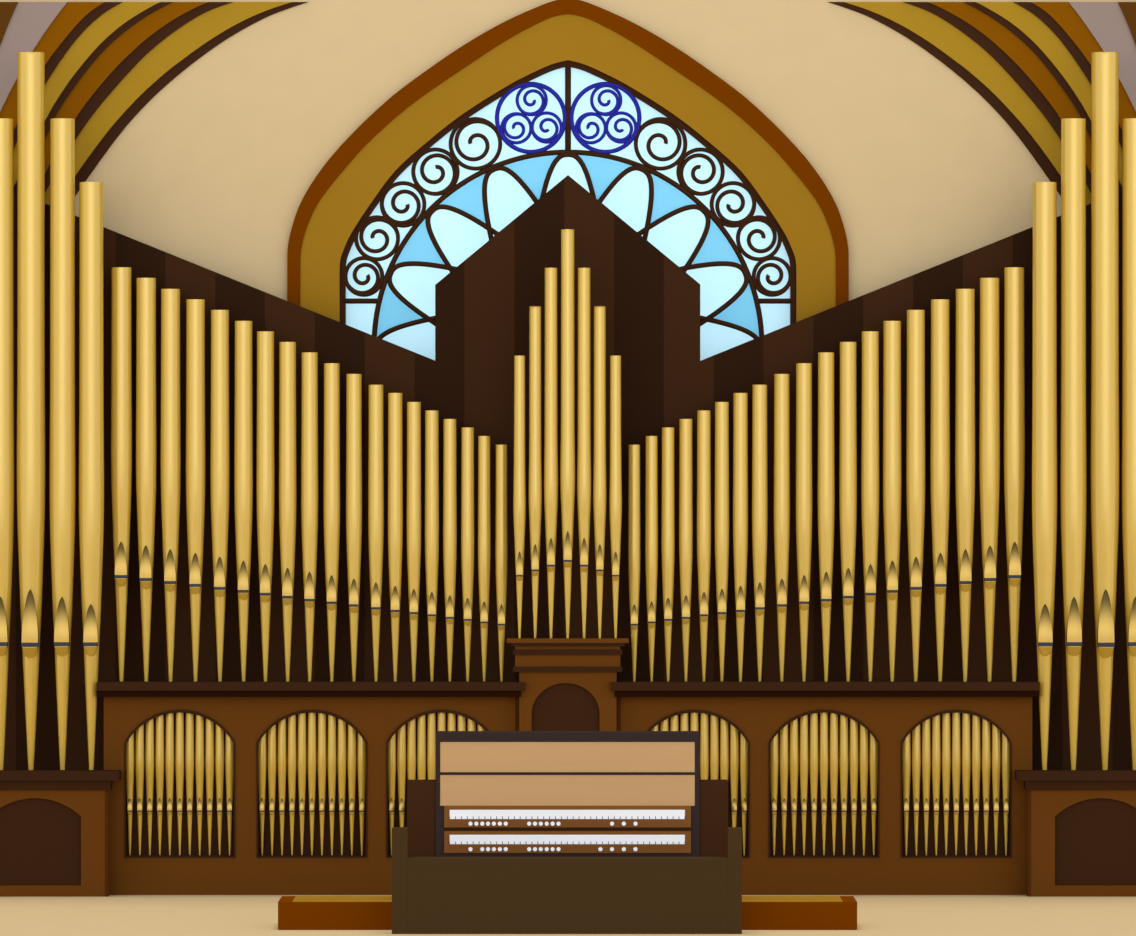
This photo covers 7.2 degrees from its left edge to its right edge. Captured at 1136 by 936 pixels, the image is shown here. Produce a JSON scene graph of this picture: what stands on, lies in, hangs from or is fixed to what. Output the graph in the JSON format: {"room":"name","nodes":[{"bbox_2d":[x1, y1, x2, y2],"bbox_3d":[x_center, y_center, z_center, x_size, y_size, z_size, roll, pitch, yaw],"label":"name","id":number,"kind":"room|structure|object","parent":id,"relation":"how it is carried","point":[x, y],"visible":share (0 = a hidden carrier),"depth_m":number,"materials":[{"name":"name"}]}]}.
{"room":"church interior","nodes":[
{"label":"church interior","id":0,"kind":"room"},
{"bbox_2d":[0,0,1135,300],"bbox_3d":[0.000,-1.153,60.770,28.000,8.400,0.300,0,0,0],"label":"wall","id":1,"kind":"structure","parent":0,"point":[215,171],"depth_m":60.62,"materials":[{"name":"beige paint"}]},
{"bbox_2d":[0,2,306,204],"bbox_3d":[-4.193,-2.330,60.544,4.891,1.616,0.149,0,0,0],"label":"arch","id":2,"kind":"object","parent":1,"relation":"attached to","point":[105,61],"depth_m":60.56,"materials":[{"name":"gold metal"}]},
{"bbox_2d":[287,0,848,360],"bbox_3d":[0.000,-1.845,60.609,3.778,2.641,0.098,0,0,0],"label":"window","id":3,"kind":"structure","parent":1,"relation":"in","point":[557,89],"depth_m":60.61,"materials":[{"name":"blue glass"}]},
{"bbox_2d":[829,2,1135,204],"bbox_3d":[4.193,-2.330,60.544,4.891,1.616,0.149,0,0,0],"label":"arch","id":4,"kind":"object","parent":1,"relation":"attached to","point":[1030,61],"depth_m":60.56,"materials":[{"name":"gold metal"}]},
{"bbox_2d":[0,895,1135,935],"bbox_3d":[0.000,2.947,27.460,28.000,0.200,66.920,0,0,0],"label":"floor","id":5,"kind":"structure","parent":0,"point":[112,915],"depth_m":57.12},
{"bbox_2d":[0,770,120,896],"bbox_3d":[-3.539,2.430,59.854,1.123,0.834,0.268,0,0,0],"label":"pedestal","id":6,"kind":"object","parent":5,"relation":"on","point":[55,824],"visible":1,"depth_m":59.82,"materials":[{"name":"brown wood"}]},
{"bbox_2d":[0,118,13,769],"bbox_3d":[-3.778,-0.157,59.953,0.177,4.339,0.211,0,0,0],"label":"pipe","id":7,"kind":"object","parent":6,"relation":"on","point":[6,124],"visible":1,"depth_m":59.90,"materials":[{"name":"gold metal"}]},
{"bbox_2d":[17,52,44,769],"bbox_3d":[-3.578,-0.378,59.949,0.192,4.781,0.235,0,0,0],"label":"pipe","id":8,"kind":"object","parent":6,"relation":"on","point":[30,65],"visible":1,"depth_m":59.89,"materials":[{"name":"gold metal"}]},
{"bbox_2d":[49,118,75,769],"bbox_3d":[-3.368,-0.157,59.953,0.174,4.339,0.209,0,0,0],"label":"pipe","id":9,"kind":"object","parent":6,"relation":"on","point":[62,463],"visible":1,"depth_m":59.90,"materials":[{"name":"gold metal"}]},
{"bbox_2d":[79,182,103,769],"bbox_3d":[-3.176,0.054,59.957,0.170,3.916,0.195,0,0,0],"label":"pipe","id":10,"kind":"object","parent":6,"relation":"on","point":[91,316],"visible":1,"depth_m":59.90,"materials":[{"name":"gold metal"}]},
{"bbox_2d":[96,681,524,894],"bbox_3d":[-1.711,2.136,60.047,2.851,1.421,0.415,0,0,0],"label":"organ case","id":11,"kind":"object","parent":5,"relation":"on","point":[245,711],"visible":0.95,"depth_m":60.01,"materials":[{"name":"brown wood"}]},
{"bbox_2d":[111,267,131,681],"bbox_3d":[-2.981,0.043,60.078,0.142,2.764,0.165,0,0,0],"label":"pipe","id":12,"kind":"object","parent":11,"relation":"on","point":[121,294],"visible":1,"depth_m":60.03,"materials":[{"name":"gold metal"}]},
{"bbox_2d":[135,724,143,854],"bbox_3d":[-2.858,2.076,60.069,0.060,1.015,0.067,0,0,0],"label":"pipe","id":13,"kind":"object","parent":11,"relation":"on","point":[139,747],"visible":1,"depth_m":60.05,"materials":[{"name":"gold metal"}]},
{"bbox_2d":[136,278,156,681],"bbox_3d":[-2.816,0.078,60.078,0.138,2.694,0.161,0,0,0],"label":"pipe","id":14,"kind":"object","parent":11,"relation":"on","point":[146,440],"visible":1,"depth_m":60.03,"materials":[{"name":"gold metal"}]},
{"bbox_2d":[145,718,153,854],"bbox_3d":[-2.791,2.076,60.069,0.060,1.015,0.067,0,0,0],"label":"pipe","id":15,"kind":"object","parent":11,"relation":"on","point":[149,746],"visible":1,"depth_m":60.05,"materials":[{"name":"gold metal"}]},
{"bbox_2d":[155,715,163,854],"bbox_3d":[-2.724,2.076,60.069,0.060,1.015,0.067,0,0,0],"label":"pipe","id":16,"kind":"object","parent":11,"relation":"on","point":[159,744],"visible":1,"depth_m":60.05,"materials":[{"name":"gold metal"}]},
{"bbox_2d":[165,713,173,854],"bbox_3d":[-2.658,2.076,60.069,0.060,1.015,0.067,0,0,0],"label":"pipe","id":17,"kind":"object","parent":11,"relation":"on","point":[169,742],"visible":1,"depth_m":60.05,"materials":[{"name":"gold metal"}]},
{"bbox_2d":[160,289,180,681],"bbox_3d":[-2.653,0.115,60.079,0.135,2.620,0.157,0,0,0],"label":"pipe","id":18,"kind":"object","parent":11,"relation":"on","point":[170,457],"visible":1,"depth_m":60.03,"materials":[{"name":"gold metal"}]},
{"bbox_2d":[175,713,183,854],"bbox_3d":[-2.591,2.076,60.069,0.060,1.015,0.067,0,0,0],"label":"pipe","id":19,"kind":"object","parent":11,"relation":"on","point":[179,741],"visible":1,"depth_m":60.05,"materials":[{"name":"gold metal"}]},
{"bbox_2d":[185,713,193,854],"bbox_3d":[-2.525,2.076,60.069,0.060,1.015,0.067,0,0,0],"label":"pipe","id":20,"kind":"object","parent":11,"relation":"on","point":[189,739],"visible":1,"depth_m":60.05,"materials":[{"name":"gold metal"}]},
{"bbox_2d":[186,299,204,681],"bbox_3d":[-2.486,0.150,60.079,0.132,2.550,0.154,0,0,0],"label":"pipe","id":21,"kind":"object","parent":11,"relation":"on","point":[195,308],"visible":1,"depth_m":60.03,"materials":[{"name":"gold metal"}]},
{"bbox_2d":[195,715,203,854],"bbox_3d":[-2.458,2.076,60.069,0.060,1.015,0.067,0,0,0],"label":"pipe","id":22,"kind":"object","parent":11,"relation":"on","point":[199,737],"visible":1,"depth_m":60.05,"materials":[{"name":"gold metal"}]},
{"bbox_2d":[205,719,213,854],"bbox_3d":[-2.391,2.076,60.069,0.060,1.015,0.067,0,0,0],"label":"pipe","id":23,"kind":"object","parent":11,"relation":"on","point":[209,736],"visible":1,"depth_m":60.05,"materials":[{"name":"gold metal"}]},
{"bbox_2d":[215,725,223,854],"bbox_3d":[-2.325,2.076,60.069,0.060,1.015,0.067,0,0,0],"label":"pipe","id":24,"kind":"object","parent":11,"relation":"on","point":[219,734],"visible":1,"depth_m":60.05,"materials":[{"name":"gold metal"}]},
{"bbox_2d":[210,310,229,681],"bbox_3d":[-2.324,0.185,60.079,0.128,2.480,0.150,0,0,0],"label":"pipe","id":25,"kind":"object","parent":11,"relation":"on","point":[219,448],"visible":1,"depth_m":60.03,"materials":[{"name":"gold metal"}]},
{"bbox_2d":[234,321,252,681],"bbox_3d":[-2.166,0.222,60.080,0.125,2.407,0.146,0,0,0],"label":"pipe","id":26,"kind":"object","parent":11,"relation":"on","point":[243,426],"visible":1,"depth_m":60.03,"materials":[{"name":"gold metal"}]},
{"bbox_2d":[256,331,274,681],"bbox_3d":[-2.020,0.257,60.080,0.122,2.337,0.142,0,0,0],"label":"pipe","id":27,"kind":"object","parent":11,"relation":"on","point":[265,460],"visible":1,"depth_m":60.03,"materials":[{"name":"gold metal"}]},
{"bbox_2d":[268,724,276,854],"bbox_3d":[-1.975,2.076,60.069,0.060,1.015,0.067,0,0,0],"label":"pipe","id":28,"kind":"object","parent":11,"relation":"on","point":[272,750],"visible":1,"depth_m":60.05,"materials":[{"name":"gold metal"}]},
{"bbox_2d":[278,719,286,854],"bbox_3d":[-1.909,2.076,60.069,0.060,1.015,0.067,0,0,0],"label":"pipe","id":29,"kind":"object","parent":11,"relation":"on","point":[282,752],"visible":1,"depth_m":60.05,"materials":[{"name":"gold metal"}]},
{"bbox_2d":[279,342,296,681],"bbox_3d":[-1.871,0.292,60.080,0.118,2.266,0.138,0,0,0],"label":"pipe","id":30,"kind":"object","parent":11,"relation":"on","point":[287,350],"visible":1,"depth_m":60.05,"materials":[{"name":"gold metal"}]},
{"bbox_2d":[288,715,296,854],"bbox_3d":[-1.842,2.076,60.069,0.060,1.015,0.067,0,0,0],"label":"pipe","id":31,"kind":"object","parent":11,"relation":"on","point":[292,754],"visible":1,"depth_m":60.05,"materials":[{"name":"gold metal"}]},
{"bbox_2d":[297,713,306,854],"bbox_3d":[-1.775,2.076,60.069,0.060,1.015,0.067,0,0,0],"label":"pipe","id":32,"kind":"object","parent":11,"relation":"on","point":[302,755],"visible":1,"depth_m":60.05,"materials":[{"name":"gold metal"}]},
{"bbox_2d":[301,352,317,681],"bbox_3d":[-1.725,0.327,60.080,0.115,2.196,0.134,0,0,0],"label":"pipe","id":33,"kind":"object","parent":11,"relation":"on","point":[309,402],"visible":1,"depth_m":60.05,"materials":[{"name":"gold metal"}]},
{"bbox_2d":[307,713,316,854],"bbox_3d":[-1.709,2.076,60.069,0.060,1.015,0.067,0,0,0],"label":"pipe","id":34,"kind":"object","parent":11,"relation":"on","point":[311,757],"visible":1,"depth_m":60.05,"materials":[{"name":"gold metal"}]},
{"bbox_2d":[317,713,326,854],"bbox_3d":[-1.642,2.076,60.069,0.060,1.015,0.067,0,0,0],"label":"pipe","id":35,"kind":"object","parent":11,"relation":"on","point":[321,755],"visible":1,"depth_m":60.05,"materials":[{"name":"gold metal"}]},
{"bbox_2d":[323,363,339,681],"bbox_3d":[-1.577,0.363,60.081,0.112,2.124,0.130,0,0,0],"label":"pipe","id":36,"kind":"object","parent":11,"relation":"on","point":[331,485],"visible":1,"depth_m":60.05,"materials":[{"name":"gold metal"}]},
{"bbox_2d":[327,715,335,854],"bbox_3d":[-1.575,2.076,60.069,0.060,1.015,0.067,0,0,0],"label":"pipe","id":37,"kind":"object","parent":11,"relation":"on","point":[331,753],"visible":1,"depth_m":60.05,"materials":[{"name":"gold metal"}]},
{"bbox_2d":[337,719,345,854],"bbox_3d":[-1.509,2.076,60.069,0.060,1.015,0.067,0,0,0],"label":"pipe","id":38,"kind":"object","parent":11,"relation":"on","point":[341,752],"visible":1,"depth_m":60.05,"materials":[{"name":"gold metal"}]},
{"bbox_2d":[347,724,355,854],"bbox_3d":[-1.442,2.076,60.069,0.060,1.015,0.067,0,0,0],"label":"pipe","id":39,"kind":"object","parent":11,"relation":"on","point":[351,750],"visible":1,"depth_m":60.05,"materials":[{"name":"gold metal"}]},
{"bbox_2d":[346,374,361,680],"bbox_3d":[-1.429,0.399,60.081,0.108,2.053,0.127,0,0,0],"label":"pipe","id":40,"kind":"object","parent":11,"relation":"on","point":[353,381],"visible":1,"depth_m":60.05,"materials":[{"name":"gold metal"}]},
{"bbox_2d":[368,385,383,680],"bbox_3d":[-1.282,0.435,60.081,0.105,1.981,0.123,0,0,0],"label":"pipe","id":41,"kind":"object","parent":11,"relation":"on","point":[375,431],"visible":1,"depth_m":60.05,"materials":[{"name":"gold metal"}]},
{"bbox_2d":[388,393,402,680],"bbox_3d":[-1.153,0.462,60.081,0.102,1.926,0.119,0,0,0],"label":"pipe","id":42,"kind":"object","parent":11,"relation":"on","point":[395,412],"visible":1,"depth_m":60.05,"materials":[{"name":"gold metal"}]},
{"bbox_2d":[397,724,405,826],"bbox_3d":[-1.110,2.076,60.069,0.060,1.015,0.067,0,0,0],"label":"pipe","id":43,"kind":"object","parent":11,"relation":"on","point":[401,733],"visible":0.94,"depth_m":60.05,"materials":[{"name":"gold metal"}]},
{"bbox_2d":[407,402,420,680],"bbox_3d":[-1.029,0.492,60.082,0.099,1.866,0.115,0,0,0],"label":"pipe","id":44,"kind":"object","parent":11,"relation":"on","point":[413,408],"visible":1,"depth_m":60.05,"materials":[{"name":"gold metal"}]},
{"bbox_2d":[425,410,438,680],"bbox_3d":[-0.909,0.521,60.082,0.095,1.809,0.111,0,0,0],"label":"pipe","id":45,"kind":"object","parent":11,"relation":"on","point":[431,416],"visible":1,"depth_m":60.05,"materials":[{"name":"gold metal"}]},
{"bbox_2d":[443,419,456,680],"bbox_3d":[-0.788,0.549,60.082,0.092,1.752,0.107,0,0,0],"label":"pipe","id":46,"kind":"object","parent":11,"relation":"on","point":[449,425],"visible":1,"depth_m":60.05,"materials":[{"name":"gold metal"}]},
{"bbox_2d":[461,427,473,680],"bbox_3d":[-0.670,0.577,60.083,0.089,1.696,0.104,0,0,0],"label":"pipe","id":47,"kind":"object","parent":11,"relation":"on","point":[467,433],"visible":1,"depth_m":60.05,"materials":[{"name":"gold metal"}]},
{"bbox_2d":[478,436,490,680],"bbox_3d":[-0.559,0.606,60.083,0.085,1.639,0.100,0,0,0],"label":"pipe","id":48,"kind":"object","parent":11,"relation":"on","point":[484,526],"visible":1,"depth_m":60.05,"materials":[{"name":"gold metal"}]},
{"bbox_2d":[495,445,507,680],"bbox_3d":[-0.444,0.635,60.083,0.082,1.581,0.096,0,0,0],"label":"pipe","id":49,"kind":"object","parent":11,"relation":"on","point":[501,522],"visible":1,"depth_m":60.06,"materials":[{"name":"gold metal"}]},
{"bbox_2d":[392,827,741,933],"bbox_3d":[-0.007,2.525,55.090,2.139,0.644,0.220,0,0,0],"label":"bench","id":50,"kind":"object","parent":5,"relation":"on","point":[431,895],"visible":1,"depth_m":54.98,"materials":[{"name":"brown wood"}]},
{"bbox_2d":[278,896,856,929],"bbox_3d":[-0.003,2.760,55.843,3.569,0.173,0.775,0,0,0],"label":"step","id":51,"kind":"structure","parent":5,"relation":"on","point":[294,912],"depth_m":55.46,"materials":[{"name":"orange wood"}]},
{"bbox_2d":[407,731,727,856],"bbox_3d":[-0.002,2.157,55.958,1.991,1.033,0.364,0,0,0],"label":"organ console","id":52,"kind":"object","parent":51,"relation":"on","point":[492,793],"visible":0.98,"depth_m":55.81,"materials":[{"name":"brown wood"}]},
{"bbox_2d":[3,175,1132,769],"bbox_3d":[0.000,0.415,60.295,8.224,4.864,0.050,0,0,0],"label":"backboard","id":53,"kind":"object","parent":5,"relation":"on","point":[652,304],"visible":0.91,"depth_m":60.27,"materials":[{"name":"brown wood"}]},
{"bbox_2d":[507,638,628,730],"bbox_3d":[-0.002,1.991,59.925,0.810,1.712,0.141,0,0,0],"label":"pedestal","id":54,"kind":"object","parent":5,"relation":"on","point":[568,681],"visible":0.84,"depth_m":59.90,"materials":[{"name":"brown wood"}]},
{"bbox_2d":[513,356,525,637],"bbox_3d":[-0.322,0.194,59.931,0.083,1.883,0.100,0,0,0],"label":"pipe","id":55,"kind":"object","parent":54,"relation":"on","point":[519,493],"visible":1,"depth_m":59.90,"materials":[{"name":"gold metal"}]},
{"bbox_2d":[529,306,541,637],"bbox_3d":[-0.218,0.029,59.931,0.089,2.212,0.108,0,0,0],"label":"pipe","id":56,"kind":"object","parent":54,"relation":"on","point":[535,465],"visible":1,"depth_m":59.90,"materials":[{"name":"gold metal"}]},
{"bbox_2d":[544,268,557,637],"bbox_3d":[-0.113,-0.099,59.930,0.095,2.468,0.115,0,0,0],"label":"pipe","id":57,"kind":"object","parent":54,"relation":"on","point":[550,418],"visible":1,"depth_m":59.90,"materials":[{"name":"gold metal"}]},
{"bbox_2d":[560,229,574,637],"bbox_3d":[-0.002,-0.227,59.929,0.100,2.723,0.122,0,0,0],"label":"pipe","id":58,"kind":"object","parent":54,"relation":"on","point":[567,448],"visible":1,"depth_m":59.90,"materials":[{"name":"gold metal"}]},
{"bbox_2d":[577,268,590,637],"bbox_3d":[0.107,-0.099,59.930,0.095,2.468,0.115,0,0,0],"label":"pipe","id":59,"kind":"object","parent":54,"relation":"on","point":[584,362],"visible":1,"depth_m":59.90,"materials":[{"name":"gold metal"}]},
{"bbox_2d":[593,306,605,637],"bbox_3d":[0.212,0.029,59.931,0.089,2.212,0.108,0,0,0],"label":"pipe","id":60,"kind":"object","parent":54,"relation":"on","point":[599,465],"visible":1,"depth_m":59.90,"materials":[{"name":"gold metal"}]},
{"bbox_2d":[609,356,621,637],"bbox_3d":[0.317,0.194,59.931,0.083,1.883,0.100,0,0,0],"label":"pipe","id":61,"kind":"object","parent":54,"relation":"on","point":[615,493],"visible":1,"depth_m":59.90,"materials":[{"name":"gold metal"}]},
{"bbox_2d":[611,681,1039,894],"bbox_3d":[1.711,2.136,60.047,2.851,1.421,0.415,0,0,0],"label":"organ case","id":62,"kind":"object","parent":5,"relation":"on","point":[890,711],"visible":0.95,"depth_m":60.01,"materials":[{"name":"brown wood"}]},
{"bbox_2d":[628,445,639,680],"bbox_3d":[0.443,0.635,60.083,0.082,1.581,0.096,0,0,0],"label":"pipe","id":63,"kind":"object","parent":62,"relation":"on","point":[634,450],"visible":1,"depth_m":60.06,"materials":[{"name":"gold metal"}]},
{"bbox_2d":[645,436,657,680],"bbox_3d":[0.558,0.606,60.083,0.085,1.639,0.100,0,0,0],"label":"pipe","id":64,"kind":"object","parent":62,"relation":"on","point":[651,481],"visible":1,"depth_m":60.05,"materials":[{"name":"gold metal"}]},
{"bbox_2d":[661,427,674,680],"bbox_3d":[0.668,0.577,60.083,0.089,1.696,0.104,0,0,0],"label":"pipe","id":65,"kind":"object","parent":62,"relation":"on","point":[668,492],"visible":1,"depth_m":60.05,"materials":[{"name":"gold metal"}]},
{"bbox_2d":[679,419,692,680],"bbox_3d":[0.787,0.549,60.082,0.092,1.752,0.107,0,0,0],"label":"pipe","id":66,"kind":"object","parent":62,"relation":"on","point":[685,425],"visible":1,"depth_m":60.05,"materials":[{"name":"gold metal"}]},
{"bbox_2d":[697,410,710,680],"bbox_3d":[0.907,0.521,60.082,0.095,1.809,0.111,0,0,0],"label":"pipe","id":67,"kind":"object","parent":62,"relation":"on","point":[703,416],"visible":1,"depth_m":60.05,"materials":[{"name":"gold metal"}]},
{"bbox_2d":[715,402,728,680],"bbox_3d":[1.028,0.492,60.082,0.099,1.866,0.115,0,0,0],"label":"pipe","id":68,"kind":"object","parent":62,"relation":"on","point":[721,408],"visible":1,"depth_m":60.05,"materials":[{"name":"gold metal"}]},
{"bbox_2d":[733,393,747,680],"bbox_3d":[1.152,0.462,60.081,0.102,1.926,0.119,0,0,0],"label":"pipe","id":69,"kind":"object","parent":62,"relation":"on","point":[740,400],"visible":1,"depth_m":60.05,"materials":[{"name":"gold metal"}]},
{"bbox_2d":[752,385,767,680],"bbox_3d":[1.281,0.435,60.081,0.105,1.981,0.123,0,0,0],"label":"pipe","id":70,"kind":"object","parent":62,"relation":"on","point":[759,392],"visible":1,"depth_m":60.05,"materials":[{"name":"gold metal"}]},
{"bbox_2d":[774,374,789,681],"bbox_3d":[1.427,0.399,60.081,0.108,2.053,0.127,0,0,0],"label":"pipe","id":71,"kind":"object","parent":62,"relation":"on","point":[781,381],"visible":1,"depth_m":60.05,"materials":[{"name":"gold metal"}]},
{"bbox_2d":[780,724,788,854],"bbox_3d":[1.442,2.076,60.069,0.060,1.015,0.067,0,0,0],"label":"pipe","id":72,"kind":"object","parent":62,"relation":"on","point":[784,750],"visible":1,"depth_m":60.05,"materials":[{"name":"gold metal"}]},
{"bbox_2d":[790,719,798,854],"bbox_3d":[1.509,2.076,60.069,0.060,1.015,0.067,0,0,0],"label":"pipe","id":73,"kind":"object","parent":62,"relation":"on","point":[794,752],"visible":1,"depth_m":60.05,"materials":[{"name":"gold metal"}]},
{"bbox_2d":[796,363,811,681],"bbox_3d":[1.576,0.363,60.081,0.112,2.124,0.130,0,0,0],"label":"pipe","id":74,"kind":"object","parent":62,"relation":"on","point":[803,370],"visible":1,"depth_m":60.05,"materials":[{"name":"gold metal"}]},
{"bbox_2d":[800,715,808,854],"bbox_3d":[1.575,2.076,60.069,0.060,1.015,0.067,0,0,0],"label":"pipe","id":75,"kind":"object","parent":62,"relation":"on","point":[804,754],"visible":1,"depth_m":60.05,"materials":[{"name":"gold metal"}]},
{"bbox_2d":[809,713,818,854],"bbox_3d":[1.642,2.076,60.069,0.060,1.015,0.067,0,0,0],"label":"pipe","id":76,"kind":"object","parent":62,"relation":"on","point":[814,755],"visible":1,"depth_m":60.05,"materials":[{"name":"gold metal"}]},
{"bbox_2d":[819,713,828,854],"bbox_3d":[1.709,2.076,60.069,0.060,1.015,0.067,0,0,0],"label":"pipe","id":77,"kind":"object","parent":62,"relation":"on","point":[823,757],"visible":1,"depth_m":60.05,"materials":[{"name":"gold metal"}]},
{"bbox_2d":[817,352,834,681],"bbox_3d":[1.723,0.327,60.080,0.115,2.196,0.134,0,0,0],"label":"pipe","id":78,"kind":"object","parent":62,"relation":"on","point":[826,453],"visible":1,"depth_m":60.05,"materials":[{"name":"gold metal"}]},
{"bbox_2d":[829,713,838,854],"bbox_3d":[1.775,2.076,60.069,0.060,1.015,0.067,0,0,0],"label":"pipe","id":79,"kind":"object","parent":62,"relation":"on","point":[833,755],"visible":1,"depth_m":60.05,"materials":[{"name":"gold metal"}]},
{"bbox_2d":[839,715,847,854],"bbox_3d":[1.842,2.076,60.069,0.060,1.015,0.067,0,0,0],"label":"pipe","id":80,"kind":"object","parent":62,"relation":"on","point":[843,753],"visible":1,"depth_m":60.05,"materials":[{"name":"gold metal"}]},
{"bbox_2d":[839,342,856,681],"bbox_3d":[1.870,0.292,60.080,0.118,2.266,0.138,0,0,0],"label":"pipe","id":81,"kind":"object","parent":62,"relation":"on","point":[848,380],"visible":1,"depth_m":60.05,"materials":[{"name":"gold metal"}]},
{"bbox_2d":[849,719,857,854],"bbox_3d":[1.909,2.076,60.069,0.060,1.015,0.067,0,0,0],"label":"pipe","id":82,"kind":"object","parent":62,"relation":"on","point":[853,752],"visible":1,"depth_m":60.05,"materials":[{"name":"gold metal"}]},
{"bbox_2d":[859,724,867,854],"bbox_3d":[1.975,2.076,60.069,0.060,1.015,0.067,0,0,0],"label":"pipe","id":83,"kind":"object","parent":62,"relation":"on","point":[863,750],"visible":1,"depth_m":60.05,"materials":[{"name":"gold metal"}]},
{"bbox_2d":[861,331,878,681],"bbox_3d":[2.018,0.257,60.080,0.122,2.337,0.142,0,0,0],"label":"pipe","id":84,"kind":"object","parent":62,"relation":"on","point":[870,339],"visible":1,"depth_m":60.03,"materials":[{"name":"gold metal"}]},
{"bbox_2d":[883,321,901,681],"bbox_3d":[2.165,0.222,60.080,0.125,2.407,0.146,0,0,0],"label":"pipe","id":85,"kind":"object","parent":62,"relation":"on","point":[892,463],"visible":1,"depth_m":60.03,"materials":[{"name":"gold metal"}]},
{"bbox_2d":[906,310,924,681],"bbox_3d":[2.322,0.185,60.079,0.128,2.480,0.150,0,0,0],"label":"pipe","id":86,"kind":"object","parent":62,"relation":"on","point":[915,411],"visible":1,"depth_m":60.03,"materials":[{"name":"gold metal"}]},
{"bbox_2d":[912,725,920,854],"bbox_3d":[2.325,2.076,60.069,0.060,1.015,0.067,0,0,0],"label":"pipe","id":87,"kind":"object","parent":62,"relation":"on","point":[916,734],"visible":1,"depth_m":60.05,"materials":[{"name":"gold metal"}]},
{"bbox_2d":[922,719,930,854],"bbox_3d":[2.391,2.076,60.069,0.060,1.015,0.067,0,0,0],"label":"pipe","id":88,"kind":"object","parent":62,"relation":"on","point":[926,736],"visible":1,"depth_m":60.05,"materials":[{"name":"gold metal"}]},
{"bbox_2d":[932,715,940,854],"bbox_3d":[2.458,2.076,60.069,0.060,1.015,0.067,0,0,0],"label":"pipe","id":89,"kind":"object","parent":62,"relation":"on","point":[936,737],"visible":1,"depth_m":60.05,"materials":[{"name":"gold metal"}]},
{"bbox_2d":[930,299,949,681],"bbox_3d":[2.485,0.150,60.079,0.132,2.550,0.154,0,0,0],"label":"pipe","id":90,"kind":"object","parent":62,"relation":"on","point":[940,324],"visible":1,"depth_m":60.03,"materials":[{"name":"gold metal"}]},
{"bbox_2d":[942,713,950,854],"bbox_3d":[2.525,2.076,60.069,0.060,1.015,0.067,0,0,0],"label":"pipe","id":91,"kind":"object","parent":62,"relation":"on","point":[946,739],"visible":1,"depth_m":60.05,"materials":[{"name":"gold metal"}]},
{"bbox_2d":[952,713,960,854],"bbox_3d":[2.591,2.076,60.069,0.060,1.015,0.067,0,0,0],"label":"pipe","id":92,"kind":"object","parent":62,"relation":"on","point":[956,741],"visible":1,"depth_m":60.05,"materials":[{"name":"gold metal"}]},
{"bbox_2d":[955,289,974,681],"bbox_3d":[2.652,0.115,60.079,0.135,2.620,0.157,0,0,0],"label":"pipe","id":93,"kind":"object","parent":62,"relation":"on","point":[965,298],"visible":1,"depth_m":60.03,"materials":[{"name":"gold metal"}]},
{"bbox_2d":[962,713,970,854],"bbox_3d":[2.658,2.076,60.069,0.060,1.015,0.067,0,0,0],"label":"pipe","id":94,"kind":"object","parent":62,"relation":"on","point":[966,742],"visible":1,"depth_m":60.05,"materials":[{"name":"gold metal"}]},
{"bbox_2d":[972,715,980,854],"bbox_3d":[2.724,2.076,60.069,0.060,1.015,0.067,0,0,0],"label":"pipe","id":95,"kind":"object","parent":62,"relation":"on","point":[976,744],"visible":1,"depth_m":60.05,"materials":[{"name":"gold metal"}]},
{"bbox_2d":[982,718,990,854],"bbox_3d":[2.791,2.076,60.069,0.060,1.015,0.067,0,0,0],"label":"pipe","id":96,"kind":"object","parent":62,"relation":"on","point":[986,746],"visible":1,"depth_m":60.05,"materials":[{"name":"gold metal"}]},
{"bbox_2d":[979,278,999,681],"bbox_3d":[2.815,0.078,60.078,0.138,2.694,0.161,0,0,0],"label":"pipe","id":97,"kind":"object","parent":62,"relation":"on","point":[989,404],"visible":1,"depth_m":60.03,"materials":[{"name":"gold metal"}]},
{"bbox_2d":[992,724,1000,854],"bbox_3d":[2.858,2.076,60.069,0.060,1.015,0.067,0,0,0],"label":"pipe","id":98,"kind":"object","parent":62,"relation":"on","point":[996,747],"visible":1,"depth_m":60.05,"materials":[{"name":"gold metal"}]},
{"bbox_2d":[1004,267,1024,681],"bbox_3d":[2.980,0.043,60.078,0.142,2.764,0.165,0,0,0],"label":"pipe","id":99,"kind":"object","parent":62,"relation":"on","point":[1014,368],"visible":1,"depth_m":60.03,"materials":[{"name":"gold metal"}]},
{"bbox_2d":[1015,770,1135,896],"bbox_3d":[3.539,2.430,59.854,1.123,0.834,0.268,0,0,0],"label":"pedestal","id":100,"kind":"object","parent":5,"relation":"on","point":[1081,824],"visible":1,"depth_m":59.82,"materials":[{"name":"brown wood"}]},
{"bbox_2d":[1032,182,1056,769],"bbox_3d":[3.176,0.054,59.957,0.170,3.916,0.195,0,0,0],"label":"pipe","id":101,"kind":"object","parent":100,"relation":"on","point":[1044,315],"visible":1,"depth_m":59.90,"materials":[{"name":"gold metal"}]},
{"bbox_2d":[1060,118,1086,769],"bbox_3d":[3.368,-0.157,59.953,0.174,4.339,0.209,0,0,0],"label":"pipe","id":102,"kind":"object","parent":100,"relation":"on","point":[1073,463],"visible":1,"depth_m":59.90,"materials":[{"name":"gold metal"}]},
{"bbox_2d":[1091,52,1118,769],"bbox_3d":[3.578,-0.378,59.949,0.192,4.781,0.235,0,0,0],"label":"pipe","id":103,"kind":"object","parent":100,"relation":"on","point":[1104,65],"visible":1,"depth_m":59.89,"materials":[{"name":"gold metal"}]},
{"bbox_2d":[1122,118,1135,769],"bbox_3d":[3.778,-0.157,59.953,0.177,4.339,0.211,0,0,0],"label":"pipe","id":104,"kind":"object","parent":100,"relation":"on","point":[1129,124],"visible":1,"depth_m":59.90,"materials":[{"name":"gold metal"}]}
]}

